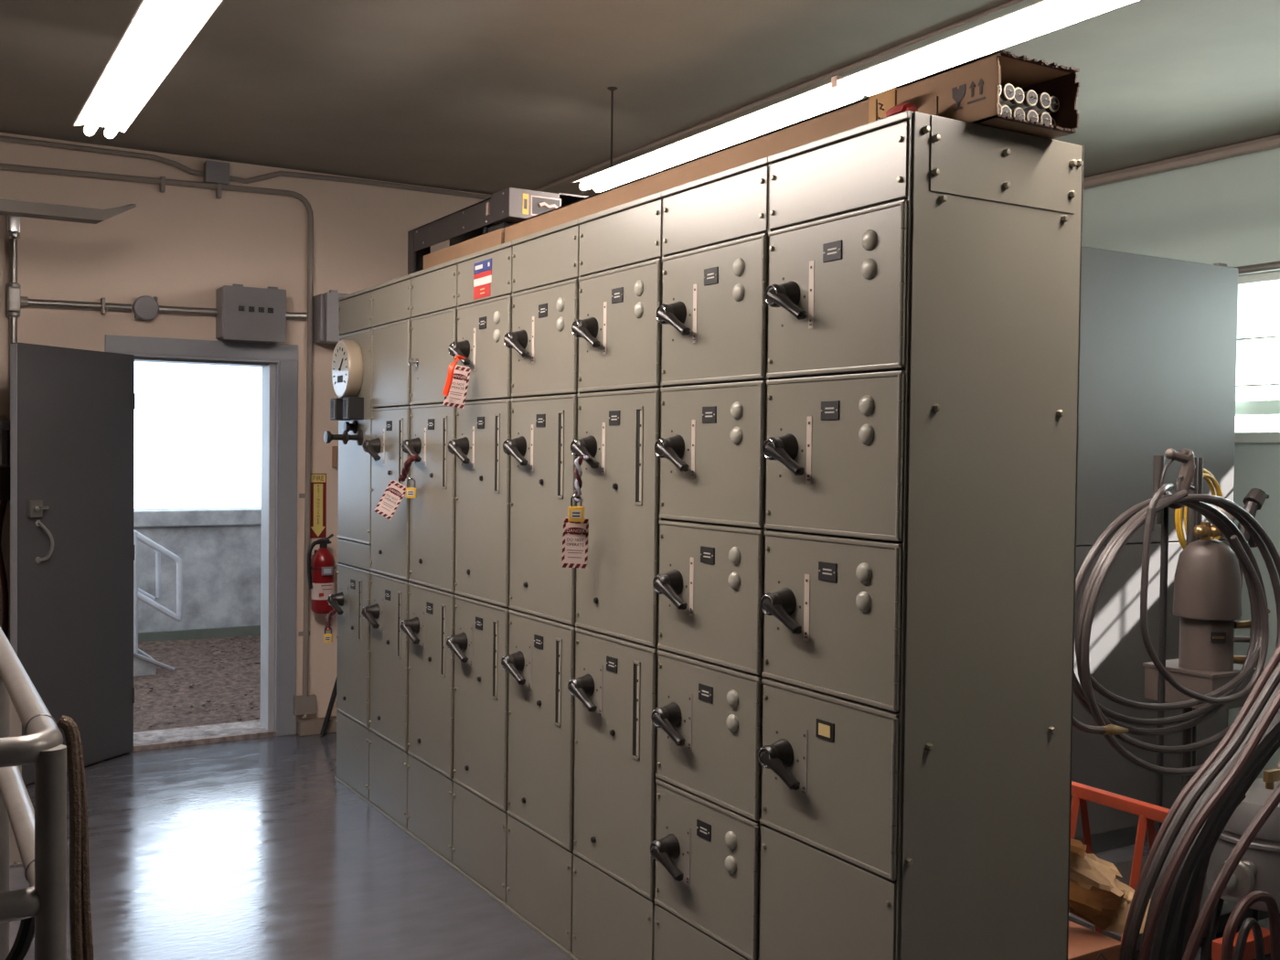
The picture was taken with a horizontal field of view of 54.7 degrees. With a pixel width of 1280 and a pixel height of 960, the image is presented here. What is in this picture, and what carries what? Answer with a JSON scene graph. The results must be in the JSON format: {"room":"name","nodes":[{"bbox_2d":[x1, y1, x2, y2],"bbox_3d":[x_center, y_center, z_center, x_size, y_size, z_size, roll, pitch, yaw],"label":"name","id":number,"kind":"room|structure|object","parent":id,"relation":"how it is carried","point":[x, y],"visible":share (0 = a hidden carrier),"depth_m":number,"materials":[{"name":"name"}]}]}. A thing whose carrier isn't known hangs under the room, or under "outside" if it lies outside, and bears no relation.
{"room":"electrical room","nodes":[
{"label":"electrical room","id":0,"kind":"room"},
{"bbox_2d":[132,719,276,751],"bbox_3d":[-2.398,1.394,6.690,0.788,0.058,0.330,0,2,-31],"label":"threshold","id":1,"kind":"object","parent":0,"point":[177,737],"depth_m":6.65,"materials":[{"name":"concrete"}]},
{"bbox_2d":[0,132,1270,720],"bbox_3d":[-1.435,-1.147,7.129,16.700,5.320,0.200,0,2,-31],"label":"wall","id":2,"kind":"structure","parent":0,"point":[178,246],"depth_m":6.52,"materials":[{"name":"paint"}]},
{"bbox_2d":[0,419,10,464],"bbox_3d":[-3.414,-0.182,5.732,0.900,0.210,0.200,0,2,-31],"label":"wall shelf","id":3,"kind":"object","parent":2,"relation":"attached to","point":[5,424],"visible":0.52,"depth_m":5.87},
{"bbox_2d":[6,215,28,642],"bbox_3d":[-3.040,-0.020,6.035,0.094,2.640,0.082,0,2,-31],"label":"conduit riser","id":4,"kind":"object","parent":2,"relation":"attached to","point":[15,301],"visible":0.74,"depth_m":6.00,"materials":[{"name":"metal"}]},
{"bbox_2d":[27,297,132,314],"bbox_3d":[-2.789,-0.875,6.170,0.476,0.080,0.059,0,2,-31],"label":"conduit","id":5,"kind":"object","parent":2,"relation":"attached to","point":[102,305],"visible":1,"depth_m":6.16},
{"bbox_2d":[0,135,203,176],"bbox_3d":[-3.384,-1.621,5.790,2.581,0.083,0.027,0,2,-31],"label":"conduit","id":6,"kind":"object","parent":2,"relation":"attached to","point":[3,138],"visible":1,"depth_m":6.19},
{"bbox_2d":[132,295,159,319],"bbox_3d":[-2.529,-0.879,6.326,0.124,0.124,0.063,0,2,-31],"label":"round box","id":7,"kind":"object","parent":2,"relation":"attached to","point":[145,307],"visible":1,"depth_m":6.30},
{"bbox_2d":[0,162,313,718],"bbox_3d":[-3.155,-0.127,5.978,3.163,2.874,0.049,0,2,-31],"label":"conduit","id":8,"kind":"object","parent":2,"relation":"attached to","point":[162,181],"visible":1,"depth_m":6.75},
{"bbox_2d":[158,305,217,315],"bbox_3d":[-2.361,-0.881,6.428,0.311,0.043,0.036,0,2,-31],"label":"conduit","id":9,"kind":"object","parent":2,"relation":"attached to","point":[165,309],"visible":1,"depth_m":6.42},
{"bbox_2d":[105,334,298,735],"bbox_3d":[-2.306,0.331,6.539,0.973,2.133,0.048,0,2,-31],"label":"door frame","id":10,"kind":"structure","parent":2,"relation":"in","point":[285,357],"depth_m":6.73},
{"bbox_2d":[10,341,135,784],"bbox_3d":[-2.697,0.383,5.958,0.098,2.023,0.743,1,1,19],"label":"door","id":11,"kind":"structure","parent":10,"relation":"attached to","point":[72,410],"depth_m":5.93,"materials":[{"name":"metal"}]},
{"bbox_2d":[134,356,276,730],"bbox_3d":[-2.365,0.371,6.632,0.788,2.048,0.170,0,2,-31],"label":"trim","id":12,"kind":"structure","parent":2,"relation":"attached to","point":[268,369],"depth_m":6.76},
{"bbox_2d":[203,160,229,184],"bbox_3d":[-2.220,-1.606,6.482,0.120,0.110,0.076,0,2,-31],"label":"junction box","id":13,"kind":"object","parent":2,"relation":"attached to","point":[215,172],"visible":1,"depth_m":6.45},
{"bbox_2d":[215,283,286,342],"bbox_3d":[-2.054,-0.876,6.546,0.330,0.292,0.174,0,2,-31],"label":"control box","id":14,"kind":"object","parent":2,"relation":"attached to","point":[246,314],"visible":1,"depth_m":6.47,"materials":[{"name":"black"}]},
{"bbox_2d":[286,311,307,319],"bbox_3d":[-1.882,-0.892,6.716,0.137,0.041,0.036,0,2,-31],"label":"conduit","id":15,"kind":"object","parent":2,"relation":"attached to","point":[289,314],"visible":0.66,"depth_m":6.71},
{"bbox_2d":[293,693,316,714],"bbox_3d":[-1.846,1.237,6.809,0.120,0.100,0.045,0,2,-31],"label":"wall outlet","id":16,"kind":"object","parent":2,"relation":"attached to","point":[302,705],"visible":1,"depth_m":6.79,"materials":[{"name":"beige"}]},
{"bbox_2d":[296,715,336,735],"bbox_3d":[-0.305,1.356,7.723,3.660,0.075,0.075,0,2,-31],"label":"baseboard","id":17,"kind":"structure","parent":2,"relation":"attached to","point":[309,726],"depth_m":6.79,"materials":[{"name":"paint"}]},
{"bbox_2d":[309,473,326,538],"bbox_3d":[-1.780,0.143,6.839,0.090,0.356,0.005,0,2,-31],"label":"sign","id":18,"kind":"object","parent":2,"relation":"attached to","point":[318,481],"visible":1,"depth_m":6.84,"materials":[{"name":"yellow"}]},
{"bbox_2d":[306,533,336,613],"bbox_3d":[-1.734,0.511,6.773,0.142,0.436,0.176,1,1,1],"label":"fire extinguisher","id":19,"kind":"object","parent":2,"relation":"attached to","point":[321,582],"visible":0.98,"depth_m":6.71,"materials":[{"name":"red"}]},
{"bbox_2d":[312,289,349,344],"bbox_3d":[-1.621,-0.886,6.784,0.295,0.280,0.214,0,2,-31],"label":"switch box","id":20,"kind":"object","parent":2,"relation":"attached to","point":[325,312],"visible":0.43,"depth_m":6.66,"materials":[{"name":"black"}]},
{"bbox_2d":[331,446,338,468],"bbox_3d":[-1.656,-0.128,6.870,0.090,0.120,0.068,0,2,-31],"label":"light switch","id":21,"kind":"object","parent":2,"relation":"attached to","point":[335,449],"visible":0.23,"depth_m":6.84,"materials":[{"name":"beige"}]},
{"bbox_2d":[229,170,490,199],"bbox_3d":[-0.459,-1.627,7.551,3.991,0.103,0.027,0,2,-31],"label":"conduit","id":22,"kind":"object","parent":2,"relation":"attached to","point":[269,176],"visible":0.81,"depth_m":6.86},
{"bbox_3d":[-3.258,0.017,5.847,0.500,0.160,0.174,0,2,-31],"label":"upper cabinet","id":23,"kind":"object","parent":2,"relation":"attached to","visible":0},
{"bbox_2d":[0,500,8,638],"bbox_3d":[-3.132,0.737,5.992,0.129,1.292,0.082,0,2,-31],"label":"cable","id":24,"kind":"object","parent":23,"relation":"hanging from","point":[3,504],"visible":0.67,"depth_m":5.99,"materials":[{"name":"black plastic"}]},
{"bbox_2d":[0,0,1279,196],"bbox_3d":[-0.228,-1.595,0.225,11.650,0.150,13.250,0,2,-31],"label":"ceiling","id":25,"kind":"structure","parent":0,"point":[489,97],"depth_m":4.95,"materials":[{"name":"paint"}]},
{"bbox_2d":[0,198,136,223],"bbox_3d":[-3.453,-1.368,4.857,2.744,0.590,0.240,0,2,-31],"label":"shelf","id":26,"kind":"object","parent":25,"relation":"hanging from","point":[7,207],"visible":1,"depth_m":5.33,"materials":[{"name":"grey"}]},
{"bbox_2d":[73,0,223,138],"bbox_3d":[-1.337,-1.407,3.445,0.176,0.398,2.400,0,2,-31],"label":"strip light","id":27,"kind":"object","parent":25,"relation":"hanging from","point":[159,32],"visible":1,"depth_m":3.64,"materials":[{"name":"white"}]},
{"bbox_2d":[572,75,864,191],"bbox_3d":[0.233,-1.415,4.571,0.176,0.398,1.729,0,2,-31],"label":"strip light","id":28,"kind":"object","parent":25,"relation":"hanging from","point":[834,94],"visible":0.9,"depth_m":4.40,"materials":[{"name":"white"}]},
{"bbox_2d":[533,0,1026,191],"bbox_3d":[1.181,-1.585,4.196,0.018,0.018,7.200,0,2,-31],"label":"ceiling raceway","id":29,"kind":"structure","parent":25,"relation":"attached to","point":[1011,3],"depth_m":5.00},
{"bbox_2d":[836,0,1137,95],"bbox_3d":[1.192,-1.367,2.977,0.176,0.398,1.990,0,2,-31],"label":"strip light","id":30,"kind":"object","parent":25,"relation":"hanging from","point":[1043,16],"visible":1,"depth_m":3.37,"materials":[{"name":"white"}]},
{"bbox_2d":[10,732,1269,959],"bbox_3d":[-0.265,1.624,0.298,11.250,0.120,12.850,0,2,-31],"label":"floor","id":31,"kind":"structure","parent":0,"point":[250,848],"depth_m":4.59,"materials":[{"name":"paint"}]},
{"bbox_2d":[10,698,22,867],"bbox_3d":[-2.346,1.081,4.627,0.100,0.720,0.080,0,2,-31],"label":"post","id":32,"kind":"object","parent":31,"relation":"on","point":[16,724],"visible":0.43,"depth_m":4.62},
{"bbox_2d":[0,626,66,959],"bbox_3d":[-2.004,0.937,2.844,1.055,1.096,2.490,0,2,-31],"label":"guard railing","id":33,"kind":"object","parent":31,"relation":"on","point":[40,832],"visible":0.99,"depth_m":2.05,"materials":[{"name":"metal"}]},
{"bbox_2d":[5,916,34,959],"bbox_3d":[-1.175,0.838,2.033,0.348,0.277,0.090,0,2,-31],"label":"cable","id":34,"kind":"object","parent":33,"relation":"hanging from","point":[26,933],"visible":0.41,"depth_m":2.12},
{"bbox_2d":[57,717,83,959],"bbox_3d":[-0.969,0.951,2.118,0.081,1.086,0.033,1,2,32],"label":"rope","id":35,"kind":"object","parent":33,"relation":"hanging from","point":[67,725],"visible":1,"depth_m":2.10,"materials":[{"name":"brown"}]},
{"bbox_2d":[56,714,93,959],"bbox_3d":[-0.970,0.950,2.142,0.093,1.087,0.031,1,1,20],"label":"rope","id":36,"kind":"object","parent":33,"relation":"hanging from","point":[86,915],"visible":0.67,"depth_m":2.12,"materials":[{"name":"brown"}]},
{"bbox_2d":[320,679,336,735],"bbox_3d":[-1.685,1.185,6.812,0.028,0.428,0.165,2,2,44],"label":"stick","id":37,"kind":"object","parent":31,"relation":"on","point":[334,693],"visible":0.66,"depth_m":6.78,"materials":[{"name":"black"}]},
{"bbox_2d":[323,287,373,802],"bbox_3d":[-1.159,0.285,5.771,0.691,2.286,0.480,0,2,-31],"label":"tall cabinet","id":38,"kind":"object","parent":31,"relation":"on","point":[352,356],"visible":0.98,"depth_m":5.63,"materials":[{"name":"grey"}]},
{"bbox_2d":[325,609,336,630],"bbox_3d":[-1.429,0.647,5.733,0.059,0.098,0.036,0,2,-31],"label":"strap","id":39,"kind":"object","parent":38,"relation":"hanging from","point":[331,613],"visible":1,"depth_m":5.72,"materials":[{"name":"red"}]},
{"bbox_2d":[323,626,332,642],"bbox_3d":[-1.442,0.711,5.721,0.039,0.079,0.022,1,1,0],"label":"padlock","id":40,"kind":"object","parent":39,"relation":"hanging from","point":[327,637],"visible":1,"depth_m":5.71,"materials":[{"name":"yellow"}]},
{"bbox_2d":[361,274,412,831],"bbox_3d":[-0.872,0.297,5.383,0.600,2.286,0.480,0,2,-31],"label":"tall cabinet","id":41,"kind":"object","parent":31,"relation":"on","point":[389,607],"visible":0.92,"depth_m":5.26,"materials":[{"name":"grey"}]},
{"bbox_2d":[400,258,458,865],"bbox_3d":[-0.624,0.310,4.971,0.600,2.286,0.480,0,2,-31],"label":"tall cabinet","id":42,"kind":"object","parent":31,"relation":"on","point":[434,289],"visible":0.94,"depth_m":4.84,"materials":[{"name":"grey"}]},
{"bbox_2d":[373,480,405,520],"bbox_3d":[-1.012,0.081,5.022,0.137,0.164,0.003,1,1,0],"label":"tag","id":43,"kind":"object","parent":42,"relation":"hanging from","point":[395,491],"visible":0.99,"depth_m":5.02,"materials":[{"name":"beige"}]},
{"bbox_2d":[398,454,418,481],"bbox_3d":[-0.917,-0.046,4.888,0.053,0.112,0.123,0,2,-31],"label":"strap","id":44,"kind":"object","parent":42,"relation":"hanging from","point":[405,471],"visible":1,"depth_m":4.86,"materials":[{"name":"red"}]},
{"bbox_2d":[405,478,416,498],"bbox_3d":[-0.906,0.032,4.896,0.041,0.080,0.022,1,1,0],"label":"padlock","id":45,"kind":"object","parent":44,"relation":"hanging from","point":[410,492],"visible":1,"depth_m":4.89,"materials":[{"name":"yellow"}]},
{"bbox_2d":[423,227,504,269],"bbox_3d":[-0.641,-0.908,5.151,0.241,0.137,0.820,0,2,-31],"label":"carton","id":46,"kind":"object","parent":42,"relation":"on","point":[495,238],"visible":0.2,"depth_m":5.04,"materials":[{"name":"cardboard"}]},
{"bbox_2d":[407,187,587,274],"bbox_3d":[-0.629,-0.984,5.237,0.351,0.287,1.100,0,2,-31],"label":"box","id":47,"kind":"object","parent":46,"relation":"on","point":[506,207],"visible":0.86,"depth_m":4.92,"materials":[{"name":"black"}]},
{"bbox_2d":[446,240,513,906],"bbox_3d":[-0.376,0.322,4.559,0.600,2.286,0.480,0,2,-31],"label":"tall cabinet","id":48,"kind":"object","parent":31,"relation":"on","point":[479,644],"visible":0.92,"depth_m":4.42,"materials":[{"name":"grey"}]},
{"bbox_2d":[442,354,465,395],"bbox_3d":[-0.650,-0.371,4.393,0.086,0.149,0.062,0,2,-36],"label":"ribbon","id":49,"kind":"object","parent":48,"relation":"attached to","point":[451,368],"visible":1,"depth_m":4.37,"materials":[{"name":"orange"}]},
{"bbox_2d":[443,364,470,408],"bbox_3d":[-0.655,-0.335,4.430,0.098,0.159,0.003,1,1,0],"label":"tag","id":50,"kind":"object","parent":48,"relation":"hanging from","point":[456,398],"visible":0.84,"depth_m":4.43,"materials":[{"name":"beige"}]},
{"bbox_2d":[504,49,1079,242],"bbox_3d":[0.224,-0.865,3.713,0.241,0.137,2.476,0,2,-31],"label":"carton","id":51,"kind":"object","parent":48,"relation":"on","point":[968,91],"visible":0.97,"depth_m":2.81,"materials":[{"name":"cardboard"}]},
{"bbox_2d":[998,103,1002,114],"bbox_3d":[0.453,-0.805,3.147,0.035,0.035,1.206,0,2,-31],"label":"tube","id":52,"kind":"object","parent":51,"relation":"in","point":[999,104],"visible":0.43,"depth_m":2.64,"materials":[{"name":"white glass"}]},
{"bbox_2d":[1002,105,1012,116],"bbox_3d":[0.482,-0.805,3.175,0.035,0.035,1.206,0,2,-31],"label":"tube","id":53,"kind":"object","parent":51,"relation":"in","point":[1006,110],"visible":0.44,"depth_m":2.66,"materials":[{"name":"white glass"}]},
{"bbox_2d":[998,83,1014,103],"bbox_3d":[0.487,-0.849,3.166,0.035,0.035,1.206,0,2,-31],"label":"tube","id":54,"kind":"object","parent":53,"relation":"on","point":[1008,92],"visible":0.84,"depth_m":2.65,"materials":[{"name":"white glass"}]},
{"bbox_2d":[1011,106,1024,118],"bbox_3d":[0.516,-0.805,3.192,0.035,0.035,1.206,0,2,-31],"label":"tube","id":55,"kind":"object","parent":51,"relation":"in","point":[1018,112],"visible":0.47,"depth_m":2.68,"materials":[{"name":"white glass"}]},
{"bbox_2d":[1000,86,1024,106],"bbox_3d":[0.515,-0.850,3.193,0.035,0.035,1.206,0,2,-31],"label":"tube","id":56,"kind":"object","parent":55,"relation":"on","point":[1018,98],"visible":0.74,"depth_m":2.69,"materials":[{"name":"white glass"}]},
{"bbox_2d":[1024,109,1038,121],"bbox_3d":[0.551,-0.805,3.209,0.035,0.035,1.206,0,2,-31],"label":"tube","id":57,"kind":"object","parent":51,"relation":"in","point":[1031,114],"visible":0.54,"depth_m":2.70,"materials":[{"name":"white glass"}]},
{"bbox_2d":[1009,89,1037,109],"bbox_3d":[0.550,-0.850,3.211,0.035,0.035,1.206,0,2,-31],"label":"tube","id":58,"kind":"object","parent":57,"relation":"on","point":[1030,99],"visible":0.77,"depth_m":2.70,"materials":[{"name":"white glass"}]},
{"bbox_2d":[1037,112,1051,124],"bbox_3d":[0.585,-0.805,3.227,0.035,0.035,1.206,0,2,-31],"label":"tube","id":59,"kind":"object","parent":51,"relation":"in","point":[1045,117],"visible":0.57,"depth_m":2.71,"materials":[{"name":"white glass"}]},
{"bbox_2d":[1022,92,1050,112],"bbox_3d":[0.584,-0.850,3.228,0.035,0.035,1.206,0,2,-31],"label":"tube","id":60,"kind":"object","parent":59,"relation":"on","point":[1043,99],"visible":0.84,"depth_m":2.72,"materials":[{"name":"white glass"}]},
{"bbox_2d":[1051,117,1055,126],"bbox_3d":[0.607,-0.806,3.264,0.035,0.035,1.206,0,2,-31],"label":"tube","id":61,"kind":"object","parent":51,"relation":"in","point":[1053,122],"visible":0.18,"depth_m":2.76,"materials":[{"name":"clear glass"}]},
{"bbox_2d":[1035,96,1059,114],"bbox_3d":[0.613,-0.850,3.256,0.035,0.035,1.206,0,2,-31],"label":"tube","id":62,"kind":"object","parent":61,"relation":"on","point":[1054,106],"visible":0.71,"depth_m":2.75,"materials":[{"name":"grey glass"}]},
{"bbox_2d":[501,218,580,956],"bbox_3d":[-0.128,0.334,4.147,0.600,2.286,0.480,0,2,-31],"label":"tall cabinet","id":63,"kind":"object","parent":31,"relation":"on","point":[540,663],"visible":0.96,"depth_m":4.02,"materials":[{"name":"grey"}]},
{"bbox_2d":[567,191,663,959],"bbox_3d":[0.120,0.346,3.735,0.600,2.286,0.480,0,2,-31],"label":"tall cabinet","id":64,"kind":"object","parent":31,"relation":"on","point":[614,688],"visible":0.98,"depth_m":3.59,"materials":[{"name":"grey"}]},
{"bbox_2d":[574,455,590,502],"bbox_3d":[-0.169,-0.003,3.632,0.049,0.140,0.040,1,1,-7],"label":"strap","id":65,"kind":"object","parent":64,"relation":"hanging from","point":[578,472],"visible":1,"depth_m":3.62,"materials":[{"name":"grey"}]},
{"bbox_2d":[568,493,584,522],"bbox_3d":[-0.187,0.082,3.627,0.046,0.082,0.022,1,1,0],"label":"padlock","id":66,"kind":"object","parent":65,"relation":"hanging from","point":[576,514],"visible":1,"depth_m":3.62,"materials":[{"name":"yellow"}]},
{"bbox_2d":[561,516,588,568],"bbox_3d":[-0.192,0.186,3.662,0.080,0.152,0.003,1,1,0],"label":"tag","id":67,"kind":"object","parent":66,"relation":"hanging from","point":[575,536],"visible":0.94,"depth_m":3.66,"materials":[{"name":"beige"}]},
{"bbox_2d":[650,156,769,959],"bbox_3d":[0.368,0.359,3.322,0.600,2.286,0.480,0,2,-31],"label":"tall cabinet","id":68,"kind":"object","parent":31,"relation":"on","point":[712,314],"visible":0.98,"depth_m":3.18,"materials":[{"name":"grey"}]},
{"bbox_2d":[758,110,1084,959],"bbox_3d":[0.623,0.371,2.902,0.603,2.286,0.501,0,2,-31],"label":"tall cabinet","id":69,"kind":"object","parent":31,"relation":"on","point":[923,293],"visible":1,"depth_m":2.72,"materials":[{"name":"grey"}]},
{"bbox_2d":[868,87,896,123],"bbox_3d":[0.552,-0.828,2.823,0.009,0.112,0.088,0,2,-31],"label":"flap","id":70,"kind":"object","parent":69,"relation":"on","point":[879,104],"visible":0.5,"depth_m":2.82,"materials":[{"name":"brown"}]},
{"bbox_2d":[885,102,918,117],"bbox_3d":[0.567,-0.796,2.698,0.052,0.045,0.123,0,2,-31],"label":"cloth","id":71,"kind":"object","parent":69,"relation":"on","point":[908,106],"visible":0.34,"depth_m":2.68,"materials":[{"name":"red"}]},
{"bbox_2d":[917,96,938,116],"bbox_3d":[0.626,-0.804,2.741,0.005,0.070,0.090,0,2,-31],"label":"scrap","id":72,"kind":"object","parent":69,"relation":"on","point":[931,107],"visible":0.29,"depth_m":2.71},
{"bbox_2d":[1067,920,1121,959],"bbox_3d":[1.040,1.323,3.075,0.210,0.385,0.224,0,2,-31],"label":"carton","id":73,"kind":"object","parent":31,"relation":"on","point":[1084,944],"visible":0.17,"depth_m":3.02,"materials":[{"name":"brown"}]},
{"bbox_2d":[1068,838,1151,933],"bbox_3d":[1.152,1.002,3.109,0.327,0.245,0.249,0,2,-31],"label":"kraft paper","id":74,"kind":"object","parent":73,"relation":"on","point":[1096,896],"visible":0.6,"depth_m":3.10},
{"bbox_2d":[1070,780,1169,941],"bbox_3d":[1.325,1.201,3.642,0.277,0.591,0.560,0,2,-31],"label":"sawhorse","id":75,"kind":"object","parent":31,"relation":"on","point":[1147,813],"visible":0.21,"depth_m":3.52,"materials":[{"name":"orange paint"}]},
{"bbox_2d":[1071,245,1238,853],"bbox_3d":[1.447,0.277,5.380,1.730,2.380,1.300,0,2,-31],"label":"enclosure","id":76,"kind":"object","parent":31,"relation":"on","point":[1158,343],"visible":0.24,"depth_m":4.95,"materials":[{"name":"metal"}]},
{"bbox_2d":[1068,455,1263,959],"bbox_3d":[1.795,0.708,4.237,0.946,1.580,0.520,0,2,-31],"label":"stand","id":77,"kind":"object","parent":31,"relation":"on","point":[1157,688],"depth_m":4.17,"materials":[{"name":"metal"}]},
{"bbox_2d":[1072,490,1279,776],"bbox_3d":[1.627,0.470,3.800,1.188,0.882,0.188,0,2,-31],"label":"coil","id":78,"kind":"object","parent":77,"relation":"hanging from","point":[1128,522],"visible":0.73,"depth_m":3.80,"materials":[{"name":"rubber"}]},
{"bbox_2d":[1160,448,1195,502],"bbox_3d":[1.682,-0.013,3.867,0.153,0.170,0.052,0,2,-31],"label":"gun","id":79,"kind":"object","parent":77,"relation":"hanging from","point":[1186,456],"visible":0.83,"depth_m":3.86,"materials":[{"name":"metal"}]},
{"bbox_2d":[1144,666,1253,710],"bbox_3d":[1.943,0.708,4.274,0.273,0.110,0.259,0,2,-31],"label":"shelf","id":80,"kind":"object","parent":77,"relation":"attached to","point":[1198,681],"depth_m":4.18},
{"bbox_2d":[1140,483,1269,703],"bbox_3d":[1.690,0.349,3.813,0.620,0.677,0.156,0,2,-31],"label":"hose","id":81,"kind":"object","parent":77,"relation":"hanging from","point":[1150,518],"visible":0.98,"depth_m":3.69,"materials":[{"name":"rubber"}]},
{"bbox_2d":[1173,538,1270,671],"bbox_3d":[1.984,0.421,4.232,0.309,0.440,0.216,1,1,-7],"label":"tank","id":82,"kind":"object","parent":77,"relation":"on","point":[1207,597],"visible":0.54,"depth_m":4.15,"materials":[{"name":"black"}]},
{"bbox_2d":[1173,538,1241,620],"bbox_3d":[1.939,0.333,4.224,0.216,0.265,0.216,0,2,-31],"label":"hood","id":83,"kind":"object","parent":82,"relation":"attached to","point":[1208,580],"depth_m":4.14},
{"bbox_2d":[1193,503,1242,590],"bbox_3d":[1.987,0.244,4.211,0.282,0.359,0.106,0,2,-31],"label":"gas regulator","id":84,"kind":"object","parent":82,"relation":"on","point":[1204,530],"visible":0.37,"depth_m":4.15,"materials":[{"name":"gold metal"}]},
{"bbox_2d":[1237,488,1269,547],"bbox_3d":[2.080,0.129,4.204,0.141,0.204,0.061,0,2,-31],"label":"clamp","id":85,"kind":"object","parent":84,"relation":"attached to","point":[1253,501],"visible":0.62,"depth_m":4.18,"materials":[{"name":"metal"}]},
{"bbox_2d":[1118,644,1279,959],"bbox_3d":[1.583,0.858,3.022,1.292,1.271,0.019,0,2,-31],"label":"cable","id":86,"kind":"object","parent":31,"relation":"on","point":[1274,658],"visible":0.64,"depth_m":2.83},
{"bbox_2d":[1121,661,1279,959],"bbox_3d":[1.603,0.878,2.999,1.366,1.234,0.023,0,2,-31],"label":"cable","id":87,"kind":"object","parent":31,"relation":"on","point":[1177,823],"visible":1,"depth_m":2.75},
{"bbox_2d":[1135,760,1279,959],"bbox_3d":[1.870,1.177,3.759,0.720,0.665,0.348,0,2,-31],"label":"tank","id":88,"kind":"object","parent":31,"relation":"on","point":[1258,869],"visible":0.56,"depth_m":3.66,"materials":[{"name":"black"}]},
{"bbox_2d":[1137,689,1279,959],"bbox_3d":[1.596,0.894,2.961,1.294,1.202,0.021,0,2,-31],"label":"cable","id":89,"kind":"object","parent":31,"relation":"on","point":[1217,795],"visible":1,"depth_m":2.73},
{"bbox_2d":[1141,682,1279,942],"bbox_3d":[1.671,0.900,3.187,1.194,1.186,0.042,0,2,-31],"label":"cable","id":90,"kind":"object","parent":31,"relation":"on","point":[1198,805],"visible":0.21,"depth_m":2.98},
{"bbox_2d":[1149,708,1279,959],"bbox_3d":[1.679,0.935,3.135,1.238,1.118,0.046,0,2,-31],"label":"cable","id":91,"kind":"object","parent":31,"relation":"on","point":[1162,943],"visible":0.59,"depth_m":2.88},
{"bbox_2d":[1185,795,1246,947],"bbox_3d":[1.467,1.153,3.171,0.230,0.691,0.025,0,2,-31],"label":"cable","id":92,"kind":"object","parent":31,"relation":"on","point":[1196,909],"visible":0.16,"depth_m":3.12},
{"bbox_2d":[1168,738,1279,959],"bbox_3d":[1.758,0.968,3.300,1.133,1.049,0.046,0,2,-31],"label":"cable","id":93,"kind":"object","parent":31,"relation":"on","point":[1178,945],"visible":0.38,"depth_m":3.05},
{"bbox_2d":[1182,783,1279,959],"bbox_3d":[1.706,1.005,2.996,1.412,0.984,0.023,0,2,-31],"label":"cable","id":94,"kind":"object","parent":31,"relation":"on","point":[1247,837],"visible":1,"depth_m":2.74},
{"bbox_2d":[1232,917,1265,959],"bbox_3d":[1.664,1.350,3.395,0.174,0.295,0.023,0,2,-31],"label":"cable","id":95,"kind":"object","parent":31,"relation":"on","point":[1248,923],"visible":1,"depth_m":3.39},
{"bbox_2d":[1220,890,1279,959],"bbox_3d":[1.640,1.304,3.332,0.293,0.388,0.027,0,2,-31],"label":"cable","id":96,"kind":"object","parent":31,"relation":"on","point":[1245,902],"visible":1,"depth_m":3.32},
{"bbox_2d":[1082,147,1279,778],"bbox_3d":[4.692,0.074,3.119,0.160,3.205,13.050,0,2,-31],"label":"wall","id":97,"kind":"structure","parent":0,"point":[1227,210],"depth_m":6.06,"materials":[{"name":"paint"}]},
{"bbox_2d":[1083,134,1279,189],"bbox_3d":[3.289,-1.564,5.232,0.060,0.060,7.800,0,2,-31],"label":"trim","id":98,"kind":"structure","parent":97,"relation":"attached to","point":[1274,141],"depth_m":6.15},
{"bbox_2d":[1213,260,1279,275],"bbox_3d":[3.691,-0.963,4.557,0.070,0.090,4.200,0,2,-31],"label":"conduit","id":99,"kind":"object","parent":97,"relation":"attached to","point":[1272,266],"visible":0.4,"depth_m":5.83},
{"bbox_2d":[1234,270,1279,442],"bbox_3d":[3.264,-0.572,5.398,0.135,0.820,1.600,0,2,-31],"label":"window","id":100,"kind":"structure","parent":97,"relation":"in","point":[1272,407],"depth_m":5.89,"materials":[{"name":"glass"}]},
{"label":"outside","id":101,"kind":"structure","parent":0,"visible":0},
{"bbox_2d":[133,507,261,632],"bbox_3d":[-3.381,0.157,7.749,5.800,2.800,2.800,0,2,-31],"label":"wall","id":102,"kind":"structure","parent":101,"point":[218,549],"depth_m":9.09,"materials":[{"name":"concrete"}]},
{"bbox_2d":[138,625,260,641],"bbox_3d":[-4.446,1.189,8.340,4.180,0.185,0.040,0,2,-31],"label":"trim","id":103,"kind":"structure","parent":102,"relation":"attached to","point":[250,630],"depth_m":9.06,"materials":[{"name":"concrete"}]},
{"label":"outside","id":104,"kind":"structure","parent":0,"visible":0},
{"bbox_2d":[133,635,260,732],"bbox_3d":[-3.286,1.270,7.693,5.700,0.204,2.550,0,2,-31],"label":"ground","id":105,"kind":"structure","parent":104,"point":[189,665],"depth_m":7.83,"materials":[{"name":"gravel"}]},
{"bbox_2d":[133,529,182,676],"bbox_3d":[-3.441,0.612,7.995,0.861,1.318,0.408,0,2,-31],"label":"handrail","id":106,"kind":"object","parent":105,"relation":"on","point":[144,664],"depth_m":8.01,"materials":[{"name":"metal"}]},
{"bbox_2d":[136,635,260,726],"bbox_3d":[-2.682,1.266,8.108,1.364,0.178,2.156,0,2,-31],"label":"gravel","id":107,"kind":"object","parent":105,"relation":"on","point":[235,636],"visible":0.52,"depth_m":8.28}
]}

